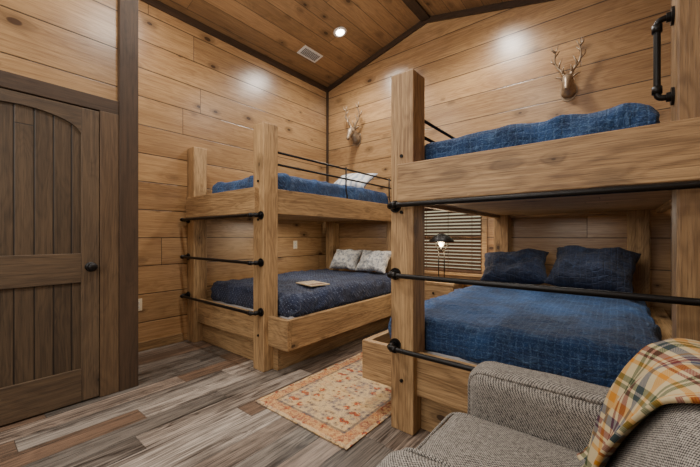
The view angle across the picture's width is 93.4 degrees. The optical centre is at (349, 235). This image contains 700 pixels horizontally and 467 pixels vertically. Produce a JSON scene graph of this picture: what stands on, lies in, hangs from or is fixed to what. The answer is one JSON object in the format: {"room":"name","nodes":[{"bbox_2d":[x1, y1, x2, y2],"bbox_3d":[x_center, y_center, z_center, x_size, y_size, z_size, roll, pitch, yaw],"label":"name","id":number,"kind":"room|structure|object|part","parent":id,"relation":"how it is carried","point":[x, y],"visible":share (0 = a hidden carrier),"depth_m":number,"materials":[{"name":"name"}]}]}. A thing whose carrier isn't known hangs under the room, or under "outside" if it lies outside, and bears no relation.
{"room":"cabin bunk bedroom","nodes":[
{"label":"cabin bunk bedroom","id":0,"kind":"room"},
{"bbox_2d":[0,0,116,111],"bbox_3d":[-2.921,-0.750,1.732,0.920,3.800,2.817,0,0,39],"label":"wall","id":1,"kind":"structure","parent":0,"point":[72,44],"depth_m":2.23,"materials":[{"name":"brown wood"}]},
{"bbox_2d":[0,88,98,425],"bbox_3d":[-2.027,0.127,2.025,0.102,2.023,0.810,0,0,39],"label":"door","id":2,"kind":"structure","parent":1,"relation":"in","point":[49,149],"depth_m":2.14,"materials":[{"name":"brown wood"}]},
{"bbox_3d":[-2.060,-0.345,2.052,0.016,0.970,0.606,0,0,39],"label":"panel","id":3,"kind":"part","parent":2,"relation":"part of","materials":[{"name":"brown wood"}]},
{"bbox_3d":[-2.053,0.220,2.046,0.034,0.200,0.606,0,0,39],"label":"rail","id":4,"kind":"part","parent":2,"relation":"part of","materials":[{"name":"brown wood"}]},
{"bbox_3d":[-2.060,0.625,2.052,0.016,0.650,0.606,0,0,39],"label":"panel","id":5,"kind":"part","parent":2,"relation":"part of","materials":[{"name":"brown wood"}]},
{"bbox_3d":[-2.053,1.026,2.046,0.034,0.223,0.606,0,0,39],"label":"rail","id":6,"kind":"part","parent":2,"relation":"part of","materials":[{"name":"brown wood"}]},
{"bbox_3d":[-2.053,-0.796,2.046,0.034,0.177,0.606,0,0,39],"label":"arched rail","id":7,"kind":"part","parent":2,"relation":"part of","materials":[{"name":"brown wood"}]},
{"bbox_3d":[-1.791,0.215,2.289,0.068,0.066,0.066,0,0,39],"label":"knob","id":8,"kind":"part","parent":2,"relation":"part of","materials":[{"name":"black metal"}]},
{"bbox_2d":[0,70,118,114],"bbox_3d":[-2.548,-0.945,1.434,0.035,0.100,2.622,0,0,39],"label":"trim","id":9,"kind":"structure","parent":1,"relation":"attached to","point":[8,80],"depth_m":2.17,"materials":[{"name":"brown wood"}]},
{"bbox_2d":[99,111,118,396],"bbox_3d":[-1.758,0.128,2.405,0.040,2.045,0.114,0,0,39],"label":"trim","id":10,"kind":"structure","parent":1,"relation":"attached to","point":[108,122],"depth_m":2.38,"materials":[{"name":"brown wood"}]},
{"bbox_2d":[117,0,137,391],"bbox_3d":[-1.687,-0.720,2.505,0.065,3.740,0.125,0,0,39],"label":"trim","id":11,"kind":"structure","parent":1,"relation":"attached to","point":[127,10],"depth_m":2.48,"materials":[{"name":"brown wood"}]},
{"bbox_2d":[0,327,430,466],"bbox_3d":[-0.163,1.200,1.547,5.600,0.100,6.200,0,0,39],"label":"floor","id":12,"kind":"structure","parent":0,"point":[192,404],"depth_m":1.99,"materials":[{"name":"brown wood"}]},
{"bbox_2d":[180,122,390,371],"bbox_3d":[-0.480,0.092,3.977,1.632,2.115,2.384,0,0,39],"label":"bunk bed","id":13,"kind":"object","parent":12,"relation":"on","point":[271,341],"visible":0.89,"depth_m":3.15,"materials":[{"name":"brown wood"}]},
{"bbox_3d":[-1.692,0.092,3.654,0.150,2.115,0.150,0,0,39],"label":"post","id":14,"kind":"part","parent":13,"relation":"part of","materials":[{"name":"brown wood"}]},
{"bbox_3d":[-1.158,1.042,3.273,1.420,0.215,0.030,0,0,39],"label":"panel","id":15,"kind":"part","parent":13,"relation":"part of","materials":[{"name":"brown wood"}]},
{"bbox_3d":[-0.737,0.092,2.880,0.150,2.115,0.150,0,0,39],"label":"post","id":16,"kind":"part","parent":13,"relation":"part of","materials":[{"name":"brown wood"}]},
{"bbox_2d":[213,295,382,318],"bbox_3d":[-0.428,0.661,4.001,1.356,0.253,1.896,0,0,39],"label":"mattress","id":17,"kind":"object","parent":13,"relation":"on","point":[291,317],"visible":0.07,"depth_m":3.30,"materials":[{"name":"white fabric"}]},
{"bbox_2d":[211,269,390,317],"bbox_3d":[-0.423,0.600,4.001,1.448,0.230,1.980,0,0,39],"label":"quilt","id":18,"kind":"object","parent":17,"relation":"on","point":[345,287],"visible":0.84,"depth_m":3.44,"materials":[{"name":"blue fabric"}]},
{"bbox_2d":[296,281,329,286],"bbox_3d":[-0.383,0.485,3.373,0.220,0.011,0.300,0,0,-39],"label":"booklet","id":19,"kind":"object","parent":18,"relation":"on","point":[307,283],"visible":1,"depth_m":3.33,"materials":[{"name":"beige paper"}]},
{"bbox_3d":[-0.385,0.480,3.368,0.160,0.001,0.255,0,0,-39],"label":"printed panel","id":20,"kind":"part","parent":19,"relation":"part of","materials":[{"name":"beige paper"}]},
{"bbox_2d":[329,249,362,269],"bbox_3d":[-0.060,0.335,4.758,0.506,0.297,0.259,0,0,39],"label":"pillow","id":21,"kind":"object","parent":18,"relation":"on","point":[349,258],"visible":0.97,"depth_m":4.67,"materials":[{"name":"grey fabric"}]},
{"bbox_2d":[355,250,390,272],"bbox_3d":[0.316,0.337,4.431,0.504,0.287,0.254,0,0,39],"label":"pillow","id":22,"kind":"object","parent":18,"relation":"on","point":[377,261],"visible":0.93,"depth_m":4.33,"materials":[{"name":"grey fabric"}]},
{"bbox_3d":[-0.281,0.370,5.239,0.150,1.560,0.150,0,0,39],"label":"post","id":23,"kind":"part","parent":13,"relation":"part of","materials":[{"name":"brown wood"}]},
{"bbox_3d":[-0.019,-0.645,3.766,0.021,0.021,2.130,0,0,39],"label":"guard rail","id":24,"kind":"part","parent":13,"relation":"part of","materials":[{"name":"black metal"}]},
{"bbox_3d":[-0.019,-0.755,3.766,0.021,0.021,2.130,0,0,39],"label":"guard rail","id":25,"kind":"part","parent":13,"relation":"part of","materials":[{"name":"black metal"}]},
{"bbox_3d":[0.043,1.042,3.652,0.030,0.215,2.070,0,0,39],"label":"panel","id":26,"kind":"part","parent":13,"relation":"part of","materials":[{"name":"brown wood"}]},
{"bbox_3d":[0.598,0.370,4.528,0.150,1.560,0.150,0,0,39],"label":"post","id":27,"kind":"part","parent":13,"relation":"part of","materials":[{"name":"brown wood"}]},
{"bbox_2d":[255,352,390,449],"bbox_3d":[0.146,1.145,2.623,0.825,0.008,1.540,0,0,39],"label":"rug","id":28,"kind":"object","parent":12,"relation":"on","point":[335,403],"visible":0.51,"depth_m":2.26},
{"bbox_2d":[425,281,463,299],"bbox_3d":[1.076,0.840,3.935,0.480,0.620,0.390,0,0,39],"label":"nightstand","id":29,"kind":"object","parent":12,"relation":"on","point":[432,289],"visible":0.17,"depth_m":3.78,"materials":[{"name":"brown wood"}]},
{"bbox_3d":[0.969,0.655,3.803,0.400,0.150,0.011,0,0,39],"label":"drawer","id":30,"kind":"part","parent":29,"relation":"part of","materials":[{"name":"brown wood"}]},
{"bbox_2d":[429,233,453,276],"bbox_3d":[1.077,0.249,3.889,0.290,0.560,0.290,0,0,39],"label":"table lamp","id":31,"kind":"object","parent":29,"relation":"on","point":[440,238],"visible":0.86,"depth_m":3.84,"materials":[{"name":"black metal"}]},
{"bbox_3d":[1.077,0.247,3.889,0.148,0.503,0.028,0,0,39],"label":"stem","id":32,"kind":"part","parent":31,"relation":"part of","materials":[{"name":"black metal"}]},
{"bbox_3d":[1.077,0.019,3.889,0.290,0.101,0.290,0,0,39],"label":"lamp shade","id":33,"kind":"part","parent":31,"relation":"part of","materials":[{"name":"black metal"}]},
{"bbox_2d":[362,0,699,434],"bbox_3d":[1.371,0.092,2.478,1.632,2.115,2.384,0,0,39],"label":"bunk bed","id":34,"kind":"object","parent":12,"relation":"on","point":[633,172],"visible":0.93,"depth_m":1.67,"materials":[{"name":"brown wood"}]},
{"bbox_3d":[0.352,0.092,1.999,0.150,2.115,0.150,0,0,39],"label":"post","id":35,"kind":"part","parent":34,"relation":"part of","materials":[{"name":"brown wood"}]},
{"bbox_3d":[1.069,-0.755,2.885,0.021,0.021,2.130,0,0,39],"label":"guard rail","id":36,"kind":"part","parent":34,"relation":"part of","materials":[{"name":"black metal"}]},
{"bbox_3d":[0.824,1.042,1.669,1.420,0.215,0.030,0,0,39],"label":"panel","id":37,"kind":"part","parent":34,"relation":"part of","materials":[{"name":"brown wood"}]},
{"bbox_2d":[425,350,477,364],"bbox_3d":[1.383,0.661,2.534,1.356,0.253,1.896,0,0,39],"label":"mattress","id":38,"kind":"object","parent":34,"relation":"on","point":[429,352],"visible":0.02,"depth_m":1.95,"materials":[{"name":"white fabric"}]},
{"bbox_2d":[388,285,661,387],"bbox_3d":[1.385,0.598,2.532,1.441,0.233,1.972,0,0,39],"label":"quilt","id":39,"kind":"object","parent":38,"relation":"on","point":[590,339],"visible":0.63,"depth_m":1.88,"materials":[{"name":"blue fabric"}]},
{"bbox_2d":[481,248,548,284],"bbox_3d":[1.631,0.300,3.281,0.599,0.357,0.347,0,0,31],"label":"pillow","id":40,"kind":"object","parent":39,"relation":"on","point":[524,266],"visible":0.93,"depth_m":3.20,"materials":[{"name":"blue fabric"}]},
{"bbox_2d":[544,245,640,292],"bbox_3d":[2.085,0.280,2.859,0.416,0.397,0.627,0,0,-42],"label":"pillow","id":41,"kind":"object","parent":39,"relation":"on","point":[575,266],"visible":0.91,"depth_m":2.73,"materials":[{"name":"blue fabric"}]},
{"bbox_3d":[1.686,0.370,3.647,0.150,1.560,0.150,0,0,39],"label":"post","id":42,"kind":"part","parent":34,"relation":"part of","materials":[{"name":"brown wood"}]},
{"bbox_3d":[2.564,0.370,2.936,0.150,1.560,0.150,0,0,39],"label":"post","id":43,"kind":"part","parent":34,"relation":"part of","materials":[{"name":"brown wood"}]},
{"bbox_3d":[1.224,-0.695,1.293,0.064,0.332,0.033,0,0,39],"label":"grab handle","id":44,"kind":"part","parent":34,"relation":"part of","materials":[{"name":"black metal"}]},
{"bbox_3d":[1.307,0.092,1.225,0.150,2.115,0.150,0,0,39],"label":"post","id":45,"kind":"part","parent":34,"relation":"part of","materials":[{"name":"brown wood"}]},
{"bbox_2d":[376,361,699,466],"bbox_3d":[0.534,0.721,0.865,0.751,0.859,0.895,0,0,39],"label":"armchair","id":46,"kind":"object","parent":12,"relation":"on","point":[516,416],"visible":0.87,"depth_m":1.05,"materials":[{"name":"grey fabric"}]},
{"bbox_3d":[0.313,0.779,0.609,0.657,0.506,0.220,0,0,39],"label":"arm","id":47,"kind":"part","parent":46,"relation":"part of"},
{"bbox_2d":[419,413,581,466],"bbox_3d":[0.444,0.760,0.953,0.500,0.227,0.500,0,0,39],"label":"seat cushion","id":48,"kind":"object","parent":46,"relation":"on","point":[475,439],"depth_m":1.05,"materials":[{"name":"grey fabric"}]},
{"bbox_3d":[0.748,0.767,1.148,0.657,0.531,0.185,0,0,39],"label":"arm","id":49,"kind":"part","parent":46,"relation":"part of"},
{"bbox_2d":[577,338,699,466],"bbox_3d":[0.739,0.473,0.787,0.378,0.398,0.603,0,0,39],"label":"throw blanket","id":50,"kind":"object","parent":46,"relation":"on","point":[667,371],"visible":1,"depth_m":0.77,"materials":[{"name":"multicoloured fabric"}]},
{"bbox_2d":[138,0,325,342],"bbox_3d":[-1.343,-0.650,4.316,0.120,3.600,3.183,0,0,39],"label":"wall","id":51,"kind":"structure","parent":0,"point":[196,88],"depth_m":3.78,"materials":[{"name":"brown wood"}]},
{"bbox_2d":[138,298,141,310],"bbox_3d":[-2.104,0.685,3.274,0.010,0.120,0.076,0,0,39],"label":"wall outlet","id":52,"kind":"object","parent":51,"relation":"attached to","point":[139,300],"visible":0.49,"depth_m":3.29,"materials":[{"name":"beige plastic"}]},
{"bbox_2d":[138,333,183,351],"bbox_3d":[-2.058,1.105,3.324,0.018,0.090,0.743,0,0,39],"label":"baseboard","id":53,"kind":"structure","parent":51,"relation":"attached to","point":[159,342],"depth_m":3.42,"materials":[{"name":"brown wood"}]},
{"bbox_2d":[140,0,327,91],"bbox_3d":[-1.323,-2.388,4.222,0.030,0.075,3.063,0,0,39],"label":"trim","id":54,"kind":"structure","parent":51,"relation":"attached to","point":[157,4],"depth_m":4.00,"materials":[{"name":"brown wood"}]},
{"bbox_2d":[293,241,296,248],"bbox_3d":[-0.807,0.130,4.875,0.010,0.120,0.076,0,0,39],"label":"wall outlet","id":55,"kind":"object","parent":51,"relation":"attached to","point":[294,242],"visible":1,"depth_m":4.87,"materials":[{"name":"beige plastic"}]},
{"bbox_2d":[158,0,510,86],"bbox_3d":[-0.178,-2.475,1.528,5.500,0.979,6.050,0,0,39],"label":"ceiling","id":56,"kind":"structure","parent":0,"point":[276,29],"depth_m":4.08,"materials":[{"name":"brown wood"}]},
{"bbox_2d":[297,45,322,62],"bbox_3d":[-0.550,-2.511,4.563,0.166,0.048,0.340,0,0,39],"label":"ceiling vent","id":57,"kind":"object","parent":56,"relation":"in","point":[305,51],"visible":1,"depth_m":4.55,"materials":[{"name":"white metal"}]},
{"bbox_2d":[333,27,346,37],"bbox_3d":[-0.129,-2.635,4.269,0.171,0.047,0.176,0,0,39],"label":"recessed light","id":58,"kind":"object","parent":56,"relation":"in","point":[339,32],"visible":1,"depth_m":4.26,"materials":[{"name":"white paint"}]},
{"bbox_2d":[402,0,429,21],"bbox_3d":[-0.823,-2.823,2.050,0.120,0.044,5.750,0,0,39],"label":"trim","id":59,"kind":"structure","parent":56,"relation":"attached to","point":[414,6],"depth_m":4.08,"materials":[{"name":"brown wood"}]},
{"bbox_2d":[329,0,670,318],"bbox_3d":[1.245,-0.873,4.191,4.060,4.045,0.120,0,0,39],"label":"wall","id":60,"kind":"structure","parent":0,"point":[490,70],"depth_m":3.60,"materials":[{"name":"brown wood"}]},
{"bbox_2d":[326,92,328,182],"bbox_3d":[-0.368,-0.630,5.400,0.030,3.560,0.030,0,0,39],"label":"trim","id":61,"kind":"structure","parent":60,"relation":"attached to","point":[327,93],"depth_m":5.39,"materials":[{"name":"brown wood"}]},
{"bbox_2d":[343,102,361,146],"bbox_3d":[0.046,-1.662,4.942,0.277,0.598,0.279,0,0,-10],"label":"deer mount","id":62,"kind":"object","parent":60,"relation":"attached to","point":[355,136],"visible":1,"depth_m":4.92,"materials":[{"name":"grey metal"}]},
{"bbox_3d":[0.107,-1.471,5.027,0.167,0.216,0.012,0,0,39],"label":"mounting plate","id":63,"kind":"part","parent":62,"relation":"part of","materials":[{"name":"brown wood"}]},
{"bbox_2d":[328,20,426,91],"bbox_3d":[0.308,-2.598,4.853,1.770,0.495,0.030,0,0,39],"label":"trim","id":64,"kind":"structure","parent":60,"relation":"attached to","point":[419,24],"depth_m":4.75,"materials":[{"name":"brown wood"}]},
{"bbox_2d":[425,211,486,276],"bbox_3d":[1.245,0.025,4.152,0.990,0.970,0.160,0,0,39],"label":"window","id":65,"kind":"structure","parent":60,"relation":"in","point":[484,219],"depth_m":4.08,"materials":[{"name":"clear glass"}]},
{"bbox_2d":[425,208,481,273],"bbox_3d":[1.244,0.025,4.150,0.820,0.842,0.054,0,0,39],"label":"window blind","id":66,"kind":"object","parent":65,"relation":"attached to","point":[428,266],"visible":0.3,"depth_m":4.10,"materials":[{"name":"brown wood"}]},
{"bbox_3d":[1.229,0.030,4.131,0.594,0.800,0.005,0,0,39],"label":"ladder cord","id":67,"kind":"part","parent":66,"relation":"part of","materials":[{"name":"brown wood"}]},
{"bbox_3d":[1.246,0.438,4.152,0.814,0.016,0.038,0,0,39],"label":"rail","id":68,"kind":"part","parent":66,"relation":"part of","materials":[{"name":"brown wood"}]},
{"bbox_3d":[1.211,0.465,4.109,0.990,0.030,0.050,0,0,39],"label":"sill","id":69,"kind":"part","parent":65,"relation":"part of","materials":[{"name":"brown wood"}]},
{"bbox_3d":[1.220,0.025,4.120,0.950,0.970,0.020,0,0,39],"label":"casing","id":70,"kind":"part","parent":65,"relation":"part of","materials":[{"name":"brown wood"}]},
{"bbox_2d":[426,0,554,22],"bbox_3d":[1.885,-2.535,3.575,2.290,0.620,0.030,0,0,39],"label":"trim","id":71,"kind":"structure","parent":60,"relation":"attached to","point":[513,3],"depth_m":3.83,"materials":[{"name":"brown wood"}]},
{"bbox_2d":[550,37,585,101],"bbox_3d":[2.151,-1.627,3.252,0.249,0.538,0.251,0,0,-10],"label":"deer mount","id":72,"kind":"object","parent":60,"relation":"attached to","point":[568,92],"visible":1,"depth_m":3.25,"materials":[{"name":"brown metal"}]},
{"bbox_3d":[2.206,-1.455,3.328,0.150,0.194,0.011,0,0,39],"label":"mounting plate","id":73,"kind":"part","parent":72,"relation":"part of","materials":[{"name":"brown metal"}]},
{"bbox_2d":[671,0,671,320],"bbox_3d":[1.462,-0.600,0.232,1.260,3.500,6.000,0,0,39],"label":"wall","id":74,"kind":"structure","parent":0,"point":[671,0],"depth_m":2.82,"materials":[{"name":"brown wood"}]},
{"bbox_3d":[-0.505,-0.406,4.064,1.076,0.308,1.896,0,0,39],"label":"mattress","id":75,"kind":"object","parent":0,"visible":0},
{"bbox_2d":[212,173,388,203],"bbox_3d":[-0.506,-0.445,4.062,1.168,0.326,1.978,0,0,39],"label":"quilt","id":76,"kind":"object","parent":75,"relation":"on","point":[285,182],"visible":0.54,"depth_m":3.46,"materials":[{"name":"blue fabric"}]},
{"bbox_2d":[334,173,376,187],"bbox_3d":[0.026,-0.724,4.449,0.624,0.267,0.343,0,0,39],"label":"pillow","id":77,"kind":"object","parent":76,"relation":"on","point":[355,176],"visible":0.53,"depth_m":4.32,"materials":[{"name":"white fabric"}]},
{"bbox_3d":[1.461,-0.406,2.471,1.076,0.308,1.896,0,0,39],"label":"mattress","id":78,"kind":"object","parent":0,"visible":0},
{"bbox_2d":[425,103,659,159],"bbox_3d":[1.463,-0.448,2.469,1.166,0.331,1.975,0,0,39],"label":"quilt","id":79,"kind":"object","parent":78,"relation":"on","point":[625,115],"visible":0.27,"depth_m":1.61,"materials":[{"name":"blue fabric"}]}
]}

